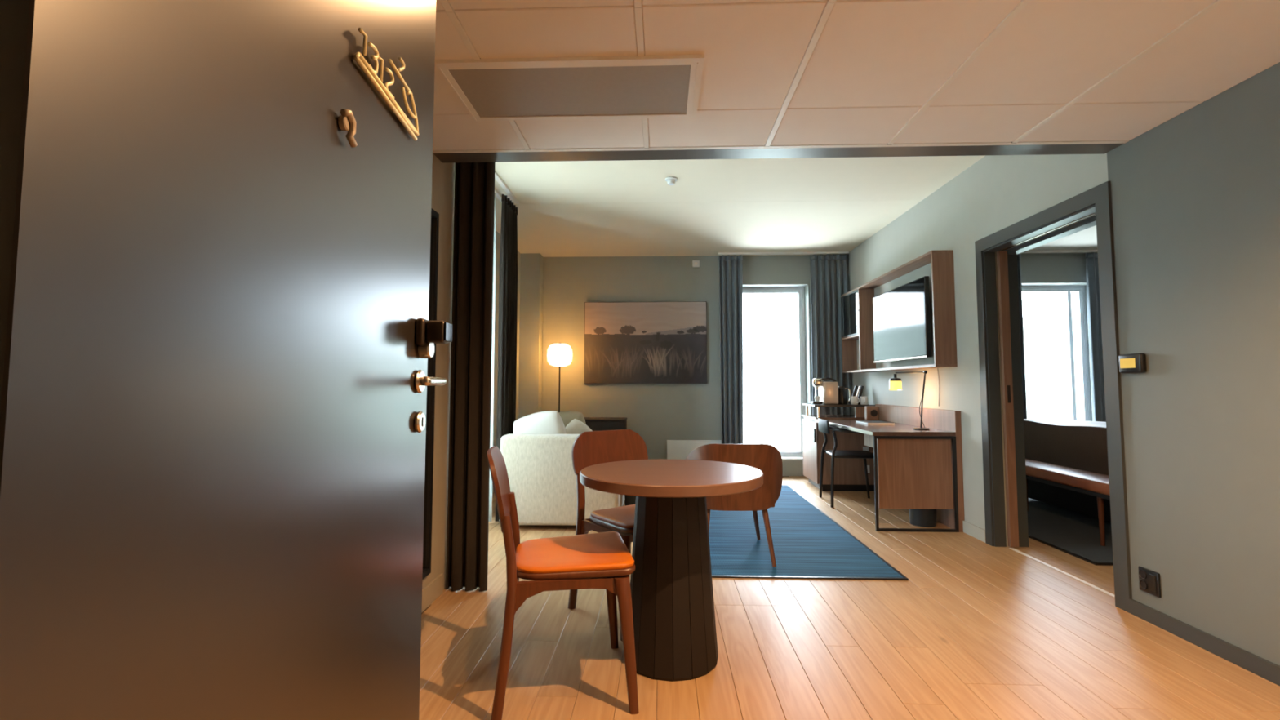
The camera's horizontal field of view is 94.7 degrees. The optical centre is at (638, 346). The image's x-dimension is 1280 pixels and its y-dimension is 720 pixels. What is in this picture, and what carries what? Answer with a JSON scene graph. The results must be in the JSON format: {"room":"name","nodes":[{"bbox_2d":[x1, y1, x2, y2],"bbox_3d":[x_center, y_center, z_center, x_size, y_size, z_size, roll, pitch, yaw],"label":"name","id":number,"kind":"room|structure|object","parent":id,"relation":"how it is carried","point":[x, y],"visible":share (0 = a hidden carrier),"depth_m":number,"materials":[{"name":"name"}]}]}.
{"room":"hotel suite","nodes":[
{"label":"hotel suite","id":0,"kind":"room"},
{"bbox_2d":[422,153,455,590],"bbox_3d":[-1.526,-0.137,1.857,0.850,2.710,2.970,0,-4,2],"label":"wall","id":1,"kind":"structure","parent":0,"point":[442,173],"depth_m":3.16,"materials":[{"name":"beige paint"}]},
{"bbox_2d":[422,208,439,579],"bbox_3d":[-1.058,0.191,2.585,0.027,1.810,0.800,0,-4,2],"label":"wall mirror","id":2,"kind":"object","parent":1,"relation":"attached to","point":[428,509],"visible":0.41,"depth_m":2.94,"materials":[{"name":"black metal"}]},
{"bbox_2d":[421,573,443,613],"bbox_3d":[-1.096,1.164,1.751,0.013,0.100,2.760,0,-4,2],"label":"baseboard","id":3,"kind":"structure","parent":1,"relation":"attached to","point":[430,593],"depth_m":2.98,"materials":[{"name":"beige paint"}]},
{"bbox_2d":[488,192,495,521],"bbox_3d":[-1.222,0.015,4.085,0.058,2.665,1.461,0,-4,2],"label":"sheer curtain","id":4,"kind":"object","parent":1,"relation":"hanging from","point":[494,253],"visible":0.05,"depth_m":4.77,"materials":[{"name":"fabric"}]},
{"bbox_2d":[495,194,517,521],"bbox_3d":[-1.107,0.077,4.988,0.072,2.664,0.406,0,-4,2],"label":"window curtain","id":5,"kind":"object","parent":1,"relation":"hanging from","point":[508,277],"visible":0.76,"depth_m":4.91,"materials":[{"name":"grey fabric"}]},
{"bbox_2d":[494,170,519,204],"bbox_3d":[-1.161,-1.330,4.242,0.147,0.020,1.900,0,-4,2],"label":"trim","id":6,"kind":"structure","parent":1,"relation":"attached to","point":[499,180],"depth_m":4.87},
{"bbox_2d":[433,143,1123,162],"bbox_3d":[0.394,-1.204,3.055,4.000,0.422,0.133,0,-4,2],"label":"trim","id":7,"kind":"structure","parent":1,"relation":"attached to","point":[1086,148],"depth_m":3.03,"materials":[{"name":"grey metal"}]},
{"bbox_2d":[492,230,520,493],"bbox_3d":[-1.668,0.090,5.358,0.300,2.710,4.030,0,-4,2],"label":"wall","id":8,"kind":"structure","parent":0,"point":[497,234],"depth_m":6.21,"materials":[{"name":"grey paint"}]},
{"bbox_2d":[518,253,543,418],"bbox_3d":[-1.326,0.213,7.252,0.240,2.710,0.210,0,-4,2],"label":"wall","id":9,"kind":"structure","parent":0,"point":[531,326],"depth_m":7.18,"materials":[{"name":"grey paint"}]},
{"bbox_2d":[494,155,1097,257],"bbox_3d":[2.377,-1.352,4.936,8.420,0.120,5.450,0,-4,2],"label":"ceiling","id":10,"kind":"structure","parent":0,"point":[624,207],"depth_m":5.23,"materials":[{"name":"white paint"}]},
{"bbox_2d":[665,176,677,185],"bbox_3d":[0.256,-1.290,4.607,0.096,0.047,0.096,0,-4,2],"label":"smoke detector","id":11,"kind":"object","parent":10,"relation":"attached to","point":[671,180],"visible":1,"depth_m":4.58,"materials":[{"name":"white paint"}]},
{"bbox_3d":[0.638,-1.390,3.285,3.370,0.019,0.040,0,-4,2],"label":"trim","id":12,"kind":"structure","parent":10,"relation":"attached to","visible":0},
{"bbox_2d":[445,162,494,591],"bbox_3d":[-0.920,-0.027,3.256,0.231,2.663,0.073,0,-4,2],"label":"curtain","id":13,"kind":"object","parent":12,"relation":"hanging from","point":[469,424],"visible":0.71,"depth_m":3.23,"materials":[{"name":"black fabric"}]},
{"bbox_2d":[542,253,1092,475],"bbox_3d":[2.482,0.225,7.387,8.200,2.710,0.350,0,-4,2],"label":"wall","id":14,"kind":"structure","parent":0,"point":[660,413],"depth_m":7.32,"materials":[{"name":"grey paint"}]},
{"bbox_2d":[584,301,706,383],"bbox_3d":[0.085,-0.053,7.299,1.510,1.010,0.042,0,-4,2],"label":"wall picture","id":15,"kind":"object","parent":14,"relation":"attached to","point":[625,342],"visible":1,"depth_m":7.28,"materials":[{"name":"brown fabric"}]},
{"bbox_2d":[666,440,721,459],"bbox_3d":[0.714,1.295,7.161,0.740,0.322,0.094,0,-4,2],"label":"radiator","id":16,"kind":"object","parent":14,"relation":"attached to","point":[676,449],"visible":0.51,"depth_m":7.12,"materials":[{"name":"white metal"}]},
{"bbox_2d":[692,260,699,266],"bbox_3d":[0.716,-1.035,7.347,0.090,0.086,0.025,0,-4,2],"label":"wall sensor","id":17,"kind":"object","parent":14,"relation":"attached to","point":[695,263],"visible":1,"depth_m":7.34,"materials":[{"name":"white paint"}]},
{"bbox_2d":[742,287,805,460],"bbox_3d":[1.657,0.312,7.388,0.890,2.155,0.280,0,-4,2],"label":"window","id":18,"kind":"structure","parent":14,"relation":"in","point":[785,455],"depth_m":7.47,"materials":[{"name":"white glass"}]},
{"bbox_2d":[1022,285,1091,421],"bbox_3d":[5.040,0.307,7.259,1.080,2.155,0.280,0,-4,2],"label":"window","id":19,"kind":"structure","parent":14,"relation":"in","point":[1080,290],"depth_m":7.35,"materials":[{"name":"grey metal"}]},
{"bbox_2d":[1022,249,1097,253],"bbox_3d":[5.119,-1.142,7.039,1.900,0.022,0.040,0,-4,2],"label":"trim","id":20,"kind":"structure","parent":14,"relation":"attached to","point":[1033,251],"depth_m":7.03,"materials":[{"name":"grey metal"}]},
{"bbox_2d":[1017,253,1026,418],"bbox_3d":[4.445,0.211,6.977,0.249,2.664,0.085,0,-4,2],"label":"window curtain","id":21,"kind":"object","parent":20,"relation":"hanging from","point":[1019,264],"visible":0.07,"depth_m":6.98,"materials":[{"name":"grey fabric"}]},
{"bbox_2d":[1085,252,1106,422],"bbox_3d":[5.605,0.208,6.933,0.528,2.667,0.105,0,-4,2],"label":"window curtain","id":22,"kind":"object","parent":20,"relation":"hanging from","point":[1093,301],"visible":0.18,"depth_m":6.96,"materials":[{"name":"grey fabric"}]},
{"bbox_2d":[418,475,1279,719],"bbox_3d":[2.263,1.351,2.885,8.100,0.120,9.100,0,-4,2],"label":"floor","id":23,"kind":"structure","parent":0,"point":[976,629],"depth_m":2.47,"materials":[{"name":"brown wood"}]},
{"bbox_2d":[0,0,452,719],"bbox_3d":[-0.474,0.122,0.899,0.123,2.048,0.930,0,-4,-1],"label":"door","id":24,"kind":"structure","parent":23,"relation":"on","point":[218,337],"depth_m":0.66,"materials":[{"name":"metal"}]},
{"bbox_2d":[546,342,572,412],"bbox_3d":[-0.936,0.751,6.957,0.300,1.599,0.300,0,-4,2],"label":"floor lamp","id":25,"kind":"object","parent":23,"relation":"on","point":[559,354],"visible":0.73,"depth_m":6.89,"materials":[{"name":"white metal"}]},
{"bbox_2d":[498,433,624,525],"bbox_3d":[-0.565,1.100,5.501,0.910,0.715,2.110,0,-4,2],"label":"sofa","id":26,"kind":"object","parent":23,"relation":"on","point":[542,477],"visible":0.62,"depth_m":4.45,"materials":[{"name":"white fabric"}]},
{"bbox_2d":[512,410,566,434],"bbox_3d":[-0.802,0.721,4.797,0.441,0.401,0.163,0,-4,-3],"label":"sofa cushion","id":27,"kind":"object","parent":26,"relation":"on","point":[548,422],"visible":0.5,"depth_m":4.74,"materials":[{"name":"white fabric"}]},
{"bbox_2d":[558,411,586,427],"bbox_3d":[-0.651,0.782,5.349,0.376,0.394,0.169,0,-4,-2],"label":"sofa cushion","id":28,"kind":"object","parent":26,"relation":"on","point":[566,416],"visible":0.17,"depth_m":5.30,"materials":[{"name":"beige fabric"}]},
{"bbox_2d":[564,418,591,434],"bbox_3d":[-0.528,0.782,5.044,0.333,0.333,0.101,2,-4,-24],"label":"sofa cushion","id":29,"kind":"object","parent":26,"relation":"on","point":[575,426],"visible":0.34,"depth_m":5.01,"materials":[{"name":"beige fabric"}]},
{"bbox_2d":[487,445,639,719],"bbox_3d":[-0.302,0.816,2.221,0.529,0.857,0.532,1,-4,-10],"label":"dining chair","id":30,"kind":"object","parent":23,"relation":"on","point":[601,560],"visible":1,"depth_m":2.02,"materials":[{"name":"brown wood"}]},
{"bbox_2d":[584,417,626,431],"bbox_3d":[-0.504,1.200,6.981,0.710,0.705,0.450,0,-4,2],"label":"base cabinet","id":31,"kind":"object","parent":23,"relation":"on","point":[595,424],"visible":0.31,"depth_m":6.78,"materials":[{"name":"brown wood"}]},
{"bbox_2d":[567,429,648,641],"bbox_3d":[-0.016,0.862,2.926,0.532,0.857,0.529,3,-5,-38],"label":"dining chair","id":32,"kind":"object","parent":23,"relation":"on","point":[589,448],"visible":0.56,"depth_m":3.00,"materials":[{"name":"brown wood"}]},
{"bbox_2d":[624,494,635,506],"bbox_3d":[0.013,1.225,4.994,0.264,0.400,0.264,0,-4,2],"label":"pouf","id":33,"kind":"object","parent":23,"relation":"on","point":[628,500],"visible":0.02,"depth_m":4.89,"materials":[{"name":"fabric"}]},
{"bbox_2d":[579,459,763,681],"bbox_3d":[0.133,0.882,2.400,0.744,0.750,0.744,0,-4,2],"label":"round table","id":34,"kind":"object","parent":23,"relation":"on","point":[671,583],"visible":0.96,"depth_m":2.26,"materials":[{"name":"brown wood"}]},
{"bbox_2d":[708,484,908,580],"bbox_3d":[0.869,1.416,4.919,1.430,0.009,3.130,0,-4,2],"label":"area rug","id":35,"kind":"object","parent":23,"relation":"on","point":[808,544],"visible":0.51,"depth_m":3.94,"materials":[{"name":"blue carpet"}]},
{"bbox_2d":[685,443,782,567],"bbox_3d":[0.605,0.975,3.868,0.628,0.735,0.677,0,-4,0],"label":"lounge chair","id":36,"kind":"object","parent":35,"relation":"on","point":[766,458],"visible":0.69,"depth_m":3.58,"materials":[{"name":"brown wood"}]},
{"bbox_2d":[801,414,874,491],"bbox_3d":[2.172,1.140,6.453,0.623,0.762,0.628,0,-4,2],"label":"base cabinet","id":37,"kind":"object","parent":23,"relation":"on","point":[849,473],"visible":0.62,"depth_m":6.15,"materials":[{"name":"brown wood"}]},
{"bbox_2d":[802,403,875,417],"bbox_3d":[2.204,0.697,6.520,0.648,0.129,0.540,0,-4,2],"label":"shelf","id":38,"kind":"object","parent":37,"relation":"on","point":[859,409],"visible":0.8,"depth_m":6.26,"materials":[{"name":"brown wood"}]},
{"bbox_2d":[810,377,838,404],"bbox_3d":[2.040,0.486,6.530,0.280,0.289,0.340,0,-4,2],"label":"coffee machine","id":39,"kind":"object","parent":38,"relation":"on","point":[828,391],"visible":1,"depth_m":6.37,"materials":[{"name":"metal"}]},
{"bbox_2d":[813,395,819,401],"bbox_3d":[1.955,0.569,6.457,0.060,0.055,0.059,0,-4,2],"label":"espresso cup","id":40,"kind":"object","parent":39,"relation":"on","point":[816,397],"visible":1,"depth_m":6.44,"materials":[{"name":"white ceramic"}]},
{"bbox_2d":[810,401,822,404],"bbox_3d":[1.950,0.612,6.455,0.105,0.028,0.110,0,-4,2],"label":"drip tray","id":41,"kind":"object","parent":39,"relation":"on","point":[811,402],"depth_m":6.40,"materials":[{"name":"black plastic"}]},
{"bbox_2d":[838,386,850,404],"bbox_3d":[2.238,0.531,6.495,0.148,0.198,0.136,-3,-5,42],"label":"kettle","id":42,"kind":"object","parent":38,"relation":"on","point":[842,394],"visible":0.77,"depth_m":6.45,"materials":[{"name":"black plastic"}]},
{"bbox_2d":[849,395,859,404],"bbox_3d":[2.314,0.575,6.323,0.080,0.088,0.099,0,-4,5],"label":"mug","id":43,"kind":"object","parent":38,"relation":"on","point":[854,400],"visible":1,"depth_m":6.30,"materials":[{"name":"white ceramic"}]},
{"bbox_2d":[852,385,863,404],"bbox_3d":[2.392,0.525,6.453,0.151,0.204,0.060,0,-4,2],"label":"holder","id":44,"kind":"object","parent":38,"relation":"on","point":[861,388],"visible":0.52,"depth_m":6.44,"materials":[{"name":"metal"}]},
{"bbox_2d":[860,396,868,404],"bbox_3d":[2.424,0.575,6.320,0.080,0.088,0.099,1,-4,-21],"label":"mug","id":45,"kind":"object","parent":38,"relation":"on","point":[864,400],"visible":1,"depth_m":6.29,"materials":[{"name":"white ceramic"}]},
{"bbox_2d":[862,446,868,451],"bbox_3d":[2.366,1.071,6.139,0.060,0.060,0.008,0,-4,2],"label":"socket","id":46,"kind":"object","parent":37,"relation":"attached to","point":[864,448],"depth_m":6.14,"materials":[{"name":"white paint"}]},
{"bbox_2d":[866,465,870,473],"bbox_3d":[2.376,1.271,6.126,0.050,0.080,0.008,0,-4,2],"label":"socket","id":47,"kind":"object","parent":37,"relation":"attached to","point":[868,466],"depth_m":6.12,"materials":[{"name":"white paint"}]},
{"bbox_2d":[817,417,873,507],"bbox_3d":[1.988,1.077,5.572,0.505,0.777,0.517,0,-4,5],"label":"desk chair","id":48,"kind":"object","parent":23,"relation":"on","point":[824,427],"visible":0.79,"depth_m":5.47,"materials":[{"name":"black metal"}]},
{"bbox_2d":[815,404,964,532],"bbox_3d":[2.150,0.994,5.304,0.667,0.905,1.680,0,-4,2],"label":"desk","id":49,"kind":"object","parent":23,"relation":"on","point":[914,468],"visible":0.98,"depth_m":4.49,"materials":[{"name":"wood"}]},
{"bbox_2d":[864,405,879,419],"bbox_3d":[2.401,0.680,6.070,0.125,0.140,0.064,0,-4,2],"label":"box","id":50,"kind":"object","parent":49,"relation":"on","point":[871,412],"visible":1,"depth_m":6.04,"materials":[{"name":"brown wood"}]},
{"bbox_2d":[856,420,894,424],"bbox_3d":[2.190,0.703,5.467,0.240,0.017,0.320,0,-4,2],"label":"notebook","id":51,"kind":"object","parent":49,"relation":"on","point":[865,422],"visible":1,"depth_m":5.37,"materials":[{"name":"white paper"}]},
{"bbox_2d":[888,370,929,430],"bbox_3d":[2.254,0.437,4.910,0.135,0.476,0.424,1,-4,-10],"label":"desk lamp","id":52,"kind":"object","parent":49,"relation":"on","point":[895,384],"visible":1,"depth_m":4.91,"materials":[{"name":"black metal"}]},
{"bbox_2d":[908,508,937,527],"bbox_3d":[2.251,1.264,4.676,0.224,0.278,0.224,0,-4,2],"label":"waste bin","id":53,"kind":"object","parent":23,"relation":"on","point":[920,517],"visible":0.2,"depth_m":4.59,"materials":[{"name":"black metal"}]},
{"bbox_2d":[1027,497,1113,565],"bbox_3d":[4.253,1.412,4.808,2.810,0.010,2.505,0,-4,2],"label":"bedroom rug","id":54,"kind":"object","parent":23,"relation":"on","point":[1077,535],"visible":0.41,"depth_m":4.38,"materials":[{"name":"carpet"}]},
{"bbox_2d":[1023,418,1111,522],"bbox_3d":[4.790,0.819,4.598,2.358,1.150,2.420,0,-4,2],"label":"bed","id":55,"kind":"object","parent":54,"relation":"on","point":[1082,445],"visible":0.11,"depth_m":5.05,"materials":[{"name":"brown fabric"}]},
{"bbox_2d":[1023,418,1108,475],"bbox_3d":[4.755,0.858,4.597,2.286,0.478,2.420,0,-4,2],"label":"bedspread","id":56,"kind":"object","parent":55,"relation":"on","point":[1082,445],"depth_m":5.04,"materials":[{"name":"brown fabric"}]},
{"bbox_2d":[1025,458,1110,546],"bbox_3d":[3.257,1.159,4.434,0.310,0.444,1.600,0,-4,2],"label":"bench","id":57,"kind":"object","parent":54,"relation":"on","point":[1095,484],"visible":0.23,"depth_m":4.27,"materials":[{"name":"brown wood"}]},
{"bbox_2d":[432,0,1279,153],"bbox_3d":[0.304,-1.214,0.677,4.000,0.144,4.617,0,-4,2],"label":"ceiling","id":58,"kind":"structure","parent":0,"point":[776,73],"depth_m":2.18,"materials":[{"name":"white tile"}]},
{"bbox_2d":[435,53,704,120],"bbox_3d":[-0.248,-1.027,2.376,0.987,0.019,0.473,0,-4,2],"label":"ceiling vent","id":59,"kind":"object","parent":58,"relation":"in","point":[662,86],"visible":0.98,"depth_m":2.33,"materials":[{"name":"white metal"}]},
{"bbox_2d":[845,62,1279,666],"bbox_3d":[2.494,-0.071,2.818,0.210,2.710,8.800,0,-4,2],"label":"wall","id":60,"kind":"structure","parent":0,"point":[1195,196],"depth_m":2.58,"materials":[{"name":"grey paint"}]},
{"bbox_2d":[718,251,848,254],"bbox_3d":[1.756,-1.137,7.167,1.570,0.022,0.040,0,-4,2],"label":"trim","id":61,"kind":"structure","parent":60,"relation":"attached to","point":[817,252],"depth_m":7.15,"materials":[{"name":"grey metal"}]},
{"bbox_2d":[719,254,743,444],"bbox_3d":[1.124,0.216,7.103,0.288,2.666,0.102,0,-4,2],"label":"window curtain","id":62,"kind":"object","parent":61,"relation":"hanging from","point":[731,267],"visible":0.83,"depth_m":7.11,"materials":[{"name":"grey fabric"}]},
{"bbox_2d":[809,254,851,414],"bbox_3d":[2.308,0.213,7.058,0.448,2.666,0.099,0,-4,2],"label":"window curtain","id":63,"kind":"object","parent":61,"relation":"hanging from","point":[828,273],"visible":0.58,"depth_m":7.09,"materials":[{"name":"grey fabric"}]},
{"bbox_2d":[840,249,957,373],"bbox_3d":[2.411,-0.225,5.739,0.174,0.909,2.340,0,-4,2],"label":"shelf","id":64,"kind":"object","parent":60,"relation":"attached to","point":[856,304],"visible":0.99,"depth_m":5.28,"materials":[{"name":"brown wood"}]},
{"bbox_2d":[872,275,931,362],"bbox_3d":[2.432,-0.212,5.437,0.110,0.670,1.200,0,-4,2],"label":"television","id":65,"kind":"object","parent":64,"relation":"attached to","point":[901,314],"visible":1,"depth_m":5.27,"materials":[{"name":"black glass"}]},
{"bbox_2d":[937,368,939,405],"bbox_3d":[2.461,0.331,4.839,0.006,0.311,0.025,0,-4,5],"label":"power cable","id":66,"kind":"object","parent":60,"relation":"attached to","point":[937,368],"visible":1,"depth_m":4.83,"materials":[{"name":"white paint"}]},
{"bbox_2d":[962,520,986,542],"bbox_3d":[2.439,1.339,4.280,0.014,0.084,0.305,0,-4,2],"label":"baseboard","id":67,"kind":"structure","parent":60,"relation":"attached to","point":[974,531],"depth_m":4.27,"materials":[{"name":"grey paint"}]},
{"bbox_2d":[974,181,1132,613],"bbox_3d":[2.522,0.265,3.552,0.238,2.135,1.270,0,-4,2],"label":"door frame","id":68,"kind":"structure","parent":60,"relation":"in","point":[1096,202],"depth_m":4.03,"materials":[{"name":"wood"}]},
{"bbox_2d":[1118,353,1146,373],"bbox_3d":[2.373,0.080,2.836,0.030,0.092,0.140,0,-4,2],"label":"wall thermostat","id":69,"kind":"object","parent":60,"relation":"attached to","point":[1132,362],"visible":1,"depth_m":2.81,"materials":[{"name":"black plastic"}]},
{"bbox_2d":[1137,566,1160,597],"bbox_3d":[2.379,1.094,2.749,0.015,0.110,0.115,0,-4,2],"label":"wall socket","id":70,"kind":"object","parent":60,"relation":"attached to","point":[1148,580],"visible":1,"depth_m":2.74,"materials":[{"name":"black plastic"}]},
{"bbox_2d":[1138,569,1146,579],"bbox_3d":[2.375,1.072,2.779,0.004,0.042,0.042,0,-4,2],"label":"outlet","id":71,"kind":"object","parent":70,"relation":"attached to","point":[1142,573],"depth_m":2.78,"materials":[{"name":"black plastic"}]},
{"bbox_2d":[1139,580,1146,589],"bbox_3d":[2.375,1.120,2.775,0.004,0.042,0.042,0,-4,2],"label":"outlet","id":72,"kind":"object","parent":70,"relation":"attached to","point":[1143,584],"depth_m":2.78,"materials":[{"name":"black plastic"}]},
{"bbox_2d":[1128,599,1279,685],"bbox_3d":[2.333,1.167,1.500,0.014,0.068,2.720,0,-4,2],"label":"baseboard","id":73,"kind":"structure","parent":60,"relation":"attached to","point":[1264,668],"depth_m":2.44,"materials":[{"name":"grey wood"}]},
{"label":"outside","id":74,"kind":"structure","parent":0,"visible":0},
{"bbox_2d":[742,315,1082,451],"bbox_3d":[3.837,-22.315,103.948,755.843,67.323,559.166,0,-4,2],"label":"ground","id":75,"kind":"structure","parent":74,"point":[771,376],"depth_m":72.53,"materials":[{"name":"white"}]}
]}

